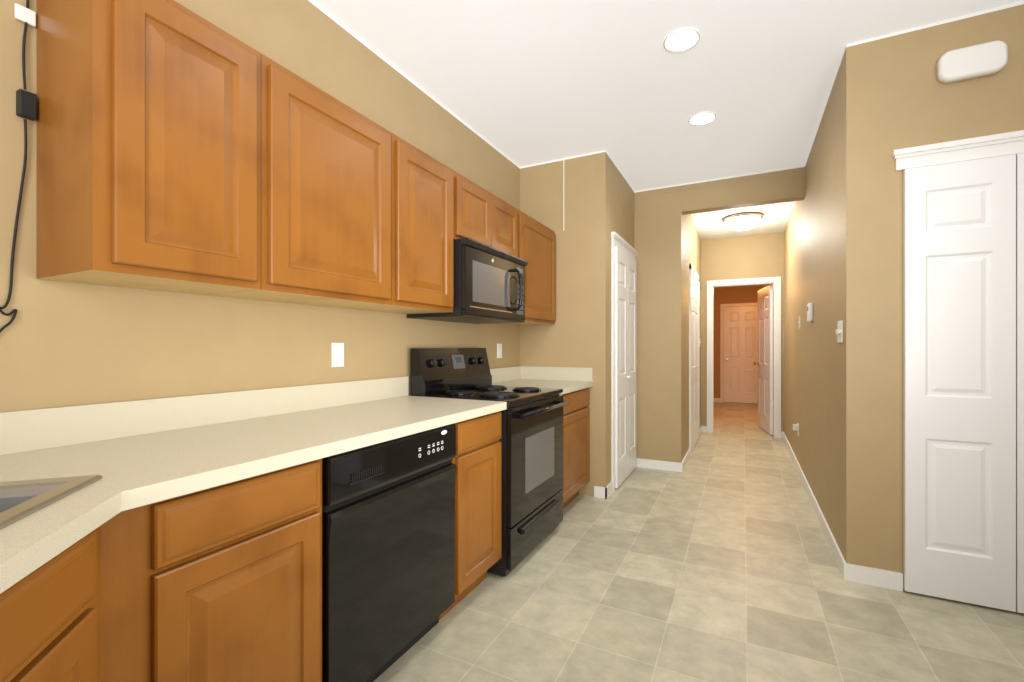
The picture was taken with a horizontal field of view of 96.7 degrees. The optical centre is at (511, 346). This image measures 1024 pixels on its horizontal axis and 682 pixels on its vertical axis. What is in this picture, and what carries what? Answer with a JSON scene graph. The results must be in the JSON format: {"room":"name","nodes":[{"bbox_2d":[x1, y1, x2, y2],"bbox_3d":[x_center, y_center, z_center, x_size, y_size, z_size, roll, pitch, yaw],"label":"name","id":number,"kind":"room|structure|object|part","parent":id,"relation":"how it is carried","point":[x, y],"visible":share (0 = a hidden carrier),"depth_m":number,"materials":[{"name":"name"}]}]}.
{"room":"kitchen","nodes":[
{"label":"kitchen","id":0,"kind":"room"},
{"bbox_2d":[0,0,519,411],"bbox_3d":[-0.921,-0.175,2.111,0.120,2.740,4.128,0,0,27],"label":"wall","id":1,"kind":"structure","parent":0,"point":[62,343],"depth_m":1.70,"materials":[{"name":"beige paint"}]},
{"bbox_2d":[0,0,36,332],"bbox_3d":[-1.311,-0.725,1.179,0.026,1.601,0.118,0,0,27],"label":"cord","id":2,"kind":"object","parent":1,"relation":"attached to","point":[26,104],"visible":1,"depth_m":1.21,"materials":[{"name":"black plastic"}]},
{"bbox_2d":[37,0,272,296],"bbox_3d":[-1.045,-0.567,1.352,0.344,0.766,0.428,0,0,27],"label":"upper cabinet","id":3,"kind":"object","parent":1,"relation":"attached to","point":[181,148],"depth_m":1.21,"materials":[{"name":"brown wood"}]},
{"bbox_2d":[225,61,400,309],"bbox_3d":[-0.809,-0.567,1.816,0.344,0.766,0.613,0,0,27],"label":"upper cabinet","id":4,"kind":"object","parent":1,"relation":"attached to","point":[337,171],"depth_m":1.71,"materials":[{"name":"brown wood"}]},
{"bbox_2d":[331,343,343,366],"bbox_3d":[-0.825,0.040,2.158,0.008,0.115,0.072,0,0,27],"label":"outlet","id":5,"kind":"object","parent":1,"relation":"attached to","point":[337,354],"visible":1,"depth_m":2.15,"materials":[{"name":"white plastic"}]},
{"bbox_2d":[365,139,460,313],"bbox_3d":[-0.561,-0.567,2.304,0.344,0.766,0.481,0,0,27],"label":"upper cabinet","id":6,"kind":"object","parent":1,"relation":"attached to","point":[430,189],"depth_m":2.23,"materials":[{"name":"brown wood"}]},
{"bbox_2d":[461,175,492,246],"bbox_3d":[-0.365,-0.766,2.690,0.344,0.367,0.381,0,0,27],"label":"upper cabinet","id":7,"kind":"object","parent":1,"relation":"attached to","point":[476,202],"depth_m":2.63,"materials":[{"name":"brown wood"}]},
{"bbox_2d":[407,238,527,323],"bbox_3d":[-0.225,-0.369,2.833,0.461,0.415,0.754,0,0,27],"label":"microwave","id":8,"kind":"object","parent":7,"relation":"attached to","point":[488,284],"visible":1,"depth_m":2.63,"materials":[{"name":"black metal"}]},
{"bbox_3d":[-0.126,-0.358,2.694,0.026,0.368,0.593,0,0,27],"label":"door","id":9,"kind":"part","parent":8,"relation":"part of","materials":[{"name":"black glass"}]},
{"bbox_3d":[0.024,-0.359,2.919,0.035,0.183,0.008,0,0,27],"label":"handle","id":10,"kind":"part","parent":8,"relation":"part of","materials":[{"name":"black plastic"}]},
{"bbox_3d":[0.037,-0.362,2.913,0.067,0.272,0.020,0,0,27],"label":"handle","id":11,"kind":"part","parent":8,"relation":"part of","materials":[{"name":"black plastic"}]},
{"bbox_2d":[497,344,501,357],"bbox_3d":[-0.097,0.035,3.589,0.008,0.115,0.072,0,0,27],"label":"outlet","id":12,"kind":"object","parent":1,"relation":"attached to","point":[499,350],"visible":1,"depth_m":3.58,"materials":[{"name":"white plastic"}]},
{"bbox_2d":[493,195,520,257],"bbox_3d":[-0.192,-0.766,3.030,0.344,0.367,0.381,0,0,27],"label":"upper cabinet","id":13,"kind":"object","parent":1,"relation":"attached to","point":[506,218],"depth_m":2.96,"materials":[{"name":"brown wood"}]},
{"bbox_2d":[504,212,555,324],"bbox_3d":[0.058,-0.567,3.521,0.344,0.766,0.718,0,0,27],"label":"upper cabinet","id":14,"kind":"object","parent":1,"relation":"attached to","point":[538,242],"depth_m":3.44,"materials":[{"name":"brown wood"}]},
{"bbox_2d":[520,150,633,495],"bbox_3d":[0.590,-0.175,4.256,0.870,2.740,1.066,0,0,27],"label":"wall","id":15,"kind":"structure","parent":0,"point":[598,199],"depth_m":3.69,"materials":[{"name":"beige paint"}]},
{"bbox_2d":[563,159,563,230],"bbox_3d":[0.426,-1.248,3.738,0.007,0.591,0.004,0,0,27],"label":"cord","id":16,"kind":"object","parent":15,"relation":"attached to","point":[563,194],"visible":1,"depth_m":3.74,"materials":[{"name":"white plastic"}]},
{"bbox_2d":[611,231,637,491],"bbox_3d":[1.033,0.128,4.132,0.032,2.135,0.906,0,0,27],"label":"door frame","id":17,"kind":"structure","parent":15,"relation":"attached to","point":[620,242],"depth_m":3.75,"materials":[{"name":"white wood"}]},
{"bbox_2d":[615,246,635,487],"bbox_3d":[1.036,0.173,4.134,0.030,2.020,0.760,0,0,27],"label":"pantry door","id":18,"kind":"structure","parent":15,"relation":"in","point":[625,364],"depth_m":4.05,"materials":[{"name":"white wood"}]},
{"bbox_2d":[634,184,700,462],"bbox_3d":[1.546,-0.175,5.650,1.310,2.740,2.286,0,0,27],"label":"wall","id":19,"kind":"structure","parent":0,"point":[667,243],"depth_m":4.44,"materials":[{"name":"beige paint"}]},
{"bbox_2d":[636,458,679,471],"bbox_3d":[1.409,1.153,4.431,0.408,0.085,0.012,0,0,27],"label":"baseboard","id":20,"kind":"structure","parent":19,"relation":"attached to","point":[643,463],"depth_m":4.42,"materials":[{"name":"white wood"}]},
{"bbox_2d":[680,448,689,471],"bbox_3d":[1.776,1.153,4.645,0.012,0.085,0.728,0,0,27],"label":"baseboard","id":21,"kind":"structure","parent":19,"relation":"attached to","point":[682,465],"depth_m":4.55,"materials":[{"name":"white wood"}]},
{"bbox_2d":[689,263,699,455],"bbox_3d":[2.193,0.142,5.459,0.018,2.105,1.100,0,0,27],"label":"door frame","id":22,"kind":"structure","parent":19,"relation":"attached to","point":[692,270],"depth_m":5.02,"materials":[{"name":"white wood"}]},
{"bbox_2d":[692,273,698,450],"bbox_3d":[2.192,0.173,5.459,0.012,2.020,0.950,0,0,27],"label":"door leaf","id":23,"kind":"structure","parent":19,"relation":"in","point":[695,359],"depth_m":5.48,"materials":[{"name":"white wood"}]},
{"bbox_2d":[700,426,704,434],"bbox_3d":[2.557,1.153,6.149,0.040,0.085,0.480,0,0,27],"label":"baseboard","id":24,"kind":"structure","parent":19,"relation":"attached to","point":[702,429],"depth_m":6.34,"materials":[{"name":"white wood"}]},
{"bbox_2d":[312,0,1023,190],"bbox_3d":[1.178,-1.595,1.585,4.700,0.100,5.294,0,0,27],"label":"ceiling","id":25,"kind":"structure","parent":0,"point":[520,83],"depth_m":2.53,"materials":[{"name":"white paint"}]},
{"bbox_2d":[663,28,699,51],"bbox_3d":[0.853,-1.542,2.292,0.175,0.010,0.175,0,0,3],"label":"recessed light","id":26,"kind":"object","parent":25,"relation":"in","point":[681,39],"depth_m":2.28,"materials":[{"name":"white plastic"}]},
{"bbox_2d":[688,112,715,124],"bbox_3d":[1.288,-1.542,3.081,0.175,0.010,0.175,0,0,21],"label":"recessed light","id":27,"kind":"object","parent":25,"relation":"in","point":[702,118],"depth_m":3.08,"materials":[{"name":"white plastic"}]},
{"bbox_2d":[373,402,1023,681],"bbox_3d":[2.630,1.245,4.440,4.700,0.100,11.700,0,0,27],"label":"floor","id":28,"kind":"structure","parent":0,"point":[714,561],"depth_m":2.08,"materials":[{"name":"tile"}]},
{"bbox_2d":[0,509,231,681],"bbox_3d":[-0.724,0.758,0.625,0.387,0.872,0.387,0,0,27],"label":"base cabinet","id":29,"kind":"object","parent":28,"relation":"on","point":[221,583],"depth_m":0.92,"materials":[{"name":"brown wood"}]},
{"bbox_3d":[-0.707,0.400,0.631,0.313,0.135,0.313,0,0,27],"label":"corner drawer","id":30,"kind":"part","parent":29,"relation":"part of","materials":[{"name":"brown wood"}]},
{"bbox_3d":[-0.707,0.775,0.631,0.313,0.590,0.313,0,0,27],"label":"corner door","id":31,"kind":"part","parent":29,"relation":"part of","materials":[{"name":"brown wood"}]},
{"bbox_2d":[0,422,339,593],"bbox_3d":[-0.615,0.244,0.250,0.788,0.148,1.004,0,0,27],"label":"countertop","id":32,"kind":"structure","parent":29,"relation":"on","point":[136,453],"depth_m":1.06,"materials":[{"name":"laminate"}]},
{"bbox_2d":[0,475,101,528],"bbox_3d":[-1.004,0.208,0.534,0.523,0.497,0.740,0,0,-18],"label":"sink","id":33,"kind":"object","parent":32,"relation":"in","point":[20,499],"visible":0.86,"depth_m":0.88,"materials":[{"name":"silver metal"}]},
{"bbox_2d":[0,374,511,452],"bbox_3d":[-0.900,0.244,1.289,0.660,0.148,2.598,0,0,27],"label":"countertop","id":34,"kind":"structure","parent":29,"relation":"on","point":[346,416],"depth_m":1.65,"materials":[{"name":"laminate"}]},
{"bbox_2d":[132,458,321,681],"bbox_3d":[-0.898,0.758,1.322,0.632,0.872,0.343,0,0,27],"label":"base cabinet","id":35,"kind":"object","parent":28,"relation":"on","point":[272,520],"depth_m":1.18,"materials":[{"name":"brown wood"}]},
{"bbox_2d":[322,424,456,681],"bbox_3d":[-0.640,0.758,1.762,0.578,0.867,0.659,0,0,27],"label":"dishwasher","id":36,"kind":"object","parent":28,"relation":"on","point":[388,553],"visible":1,"depth_m":1.55,"materials":[{"name":"black"}]},
{"bbox_3d":[-0.401,0.400,1.640,0.034,0.146,0.655,0,0,27],"label":"panel","id":37,"kind":"part","parent":36,"relation":"part of","materials":[{"name":"black plastic"}]},
{"bbox_2d":[439,411,500,619],"bbox_3d":[-0.419,0.758,2.265,0.632,0.872,0.421,0,0,27],"label":"base cabinet","id":38,"kind":"object","parent":28,"relation":"on","point":[477,460],"depth_m":2.09,"materials":[{"name":"brown wood"}]},
{"bbox_2d":[410,348,569,576],"bbox_3d":[-0.096,0.602,2.767,0.697,1.184,0.758,0,0,27],"label":"range","id":39,"kind":"object","parent":28,"relation":"on","point":[531,439],"visible":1,"depth_m":2.58,"materials":[{"name":"black metal"}]},
{"bbox_2d":[410,385,562,405],"bbox_3d":[-0.122,0.289,2.780,0.638,0.026,0.758,0,0,27],"label":"cooktop","id":40,"kind":"object","parent":39,"relation":"in","point":[514,396],"depth_m":2.61,"materials":[{"name":"black metal"}]},
{"bbox_3d":[0.152,1.031,2.641,0.028,0.208,0.750,0,0,27],"label":"drawer","id":41,"kind":"part","parent":39,"relation":"part of","materials":[{"name":"black metal"}]},
{"bbox_3d":[0.153,0.619,2.641,0.030,0.603,0.750,0,0,27],"label":"door","id":42,"kind":"part","parent":39,"relation":"part of","materials":[{"name":"black metal"}]},
{"bbox_3d":[0.174,0.979,2.630,0.022,0.032,0.518,0,0,27],"label":"drawer pull","id":43,"kind":"part","parent":39,"relation":"part of","materials":[{"name":"black metal"}]},
{"bbox_3d":[0.190,0.360,2.622,0.055,0.024,0.678,0,0,27],"label":"handle","id":44,"kind":"part","parent":39,"relation":"part of","materials":[{"name":"black metal"}]},
{"bbox_2d":[562,388,589,507],"bbox_3d":[0.186,0.758,3.456,0.632,0.872,0.718,0,0,27],"label":"base cabinet","id":45,"kind":"object","parent":28,"relation":"on","point":[576,415],"depth_m":3.33,"materials":[{"name":"brown wood"}]},
{"bbox_2d":[490,366,592,394],"bbox_3d":[0.194,0.244,3.453,0.648,0.148,0.720,0,0,27],"label":"countertop","id":46,"kind":"structure","parent":45,"relation":"on","point":[569,379],"depth_m":3.67,"materials":[{"name":"laminate"}]},
{"bbox_2d":[701,233,774,425],"bbox_3d":[3.076,-0.145,6.222,0.900,2.680,0.120,0,0,27],"label":"wall","id":47,"kind":"structure","parent":0,"point":[746,257],"depth_m":6.22,"materials":[{"name":"beige paint"}]},
{"bbox_2d":[707,276,780,437],"bbox_3d":[3.134,0.142,6.182,0.890,2.105,0.139,0,0,27],"label":"door frame","id":48,"kind":"structure","parent":47,"relation":"attached to","point":[774,281],"depth_m":6.05,"materials":[{"name":"white wood"}]},
{"bbox_2d":[714,286,766,403],"bbox_3d":[4.950,-0.025,9.554,1.800,2.440,0.120,0,0,27],"label":"wall","id":49,"kind":"structure","parent":0,"point":[734,295],"depth_m":9.74,"materials":[{"name":"beige paint"}]},
{"bbox_2d":[720,303,757,401],"bbox_3d":[4.820,0.145,9.543,0.820,2.100,0.018,0,0,27],"label":"door frame","id":50,"kind":"structure","parent":49,"relation":"attached to","point":[722,306],"depth_m":9.70,"materials":[{"name":"white wood"}]},
{"bbox_2d":[724,306,757,403],"bbox_3d":[4.818,0.173,9.538,0.690,2.020,0.020,0,0,27],"label":"door leaf","id":51,"kind":"structure","parent":49,"relation":"in","point":[741,353],"depth_m":9.53,"materials":[{"name":"white"}]},
{"bbox_2d":[681,165,804,214],"bbox_3d":[2.083,-1.414,4.162,0.998,0.262,0.120,0,0,27],"label":"wall","id":52,"kind":"structure","parent":0,"point":[765,188],"depth_m":4.09,"materials":[{"name":"beige paint"}]},
{"bbox_2d":[691,201,794,239],"bbox_3d":[2.601,-1.535,5.181,0.998,0.100,2.166,0,0,27],"label":"ceiling","id":53,"kind":"structure","parent":0,"point":[776,216],"depth_m":5.45,"materials":[{"name":"white paint"}]},
{"bbox_2d":[710,210,724,215],"bbox_3d":[2.235,-1.479,4.955,0.150,0.010,0.340,0,0,27],"label":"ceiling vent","id":54,"kind":"object","parent":53,"relation":"in","point":[719,212],"visible":0.52,"depth_m":5.02,"materials":[{"name":"white"}]},
{"bbox_2d":[723,212,762,230],"bbox_3d":[2.649,-1.412,5.227,0.407,0.144,0.407,0,0,27],"label":"light","id":55,"kind":"object","parent":53,"relation":"attached to","point":[743,221],"visible":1,"depth_m":5.11,"materials":[{"name":"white glass"}]},
{"bbox_2d":[714,284,772,288],"bbox_3d":[4.129,-1.295,7.941,1.800,0.100,3.900,0,0,27],"label":"ceiling","id":56,"kind":"structure","parent":0,"point":[742,286],"depth_m":9.46,"materials":[{"name":"brown paint"}]},
{"bbox_2d":[775,232,783,431],"bbox_3d":[3.521,-0.145,5.995,0.098,2.680,0.120,0,0,27],"label":"wall","id":57,"kind":"structure","parent":0,"point":[779,254],"depth_m":5.93,"materials":[{"name":"beige paint"}]},
{"bbox_2d":[754,285,772,434],"bbox_3d":[3.559,0.178,6.460,0.214,2.010,0.734,0,0,27],"label":"hall door","id":58,"kind":"structure","parent":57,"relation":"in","point":[765,359],"depth_m":6.34,"materials":[{"name":"white wood"}]},
{"bbox_2d":[784,1,1023,590],"bbox_3d":[3.611,-0.175,3.624,2.212,2.740,4.026,0,0,27],"label":"wall","id":59,"kind":"structure","parent":0,"point":[889,94],"depth_m":2.29,"materials":[{"name":"beige paint"}]},
{"bbox_2d":[793,423,798,435],"bbox_3d":[2.719,0.795,4.362,0.045,0.115,0.072,0,0,27],"label":"power outlet","id":60,"kind":"object","parent":59,"relation":"attached to","point":[795,426],"depth_m":4.34,"materials":[{"name":"white plastic"}]},
{"bbox_2d":[807,303,812,321],"bbox_3d":[2.286,-0.260,3.493,0.029,0.140,0.120,0,0,27],"label":"thermostat","id":61,"kind":"object","parent":59,"relation":"attached to","point":[809,312],"visible":1,"depth_m":3.44,"materials":[{"name":"white plastic"}]},
{"bbox_2d":[781,432,849,580],"bbox_3d":[2.610,1.153,4.126,0.028,0.085,4.038,0,0,27],"label":"baseboard","id":62,"kind":"structure","parent":59,"relation":"attached to","point":[844,567],"depth_m":2.96,"materials":[{"name":"white wood"}]},
{"bbox_2d":[836,320,842,342],"bbox_3d":[1.769,-0.080,2.466,0.020,0.118,0.118,0,0,27],"label":"light switch","id":63,"kind":"object","parent":59,"relation":"attached to","point":[839,331],"depth_m":2.43,"materials":[{"name":"white plastic"}]},
{"bbox_2d":[892,130,1023,170],"bbox_3d":[2.601,-0.910,1.861,1.640,0.095,0.032,0,0,27],"label":"trim","id":64,"kind":"structure","parent":59,"relation":"attached to","point":[1001,144],"depth_m":2.12,"materials":[{"name":"white wood"}]},
{"bbox_2d":[903,153,1023,613],"bbox_3d":[2.598,0.163,1.860,1.552,2.040,0.030,0,0,27],"label":"closet door","id":65,"kind":"structure","parent":59,"relation":"in","point":[963,381],"depth_m":2.10,"materials":[{"name":"white wood"}]},
{"bbox_2d":[936,41,1007,83],"bbox_3d":[2.118,-1.310,2.099,0.235,0.140,0.045,0,0,27],"label":"door chime","id":66,"kind":"object","parent":59,"relation":"attached to","point":[973,62],"visible":1,"depth_m":2.08,"materials":[{"name":"white plastic"}]}
]}

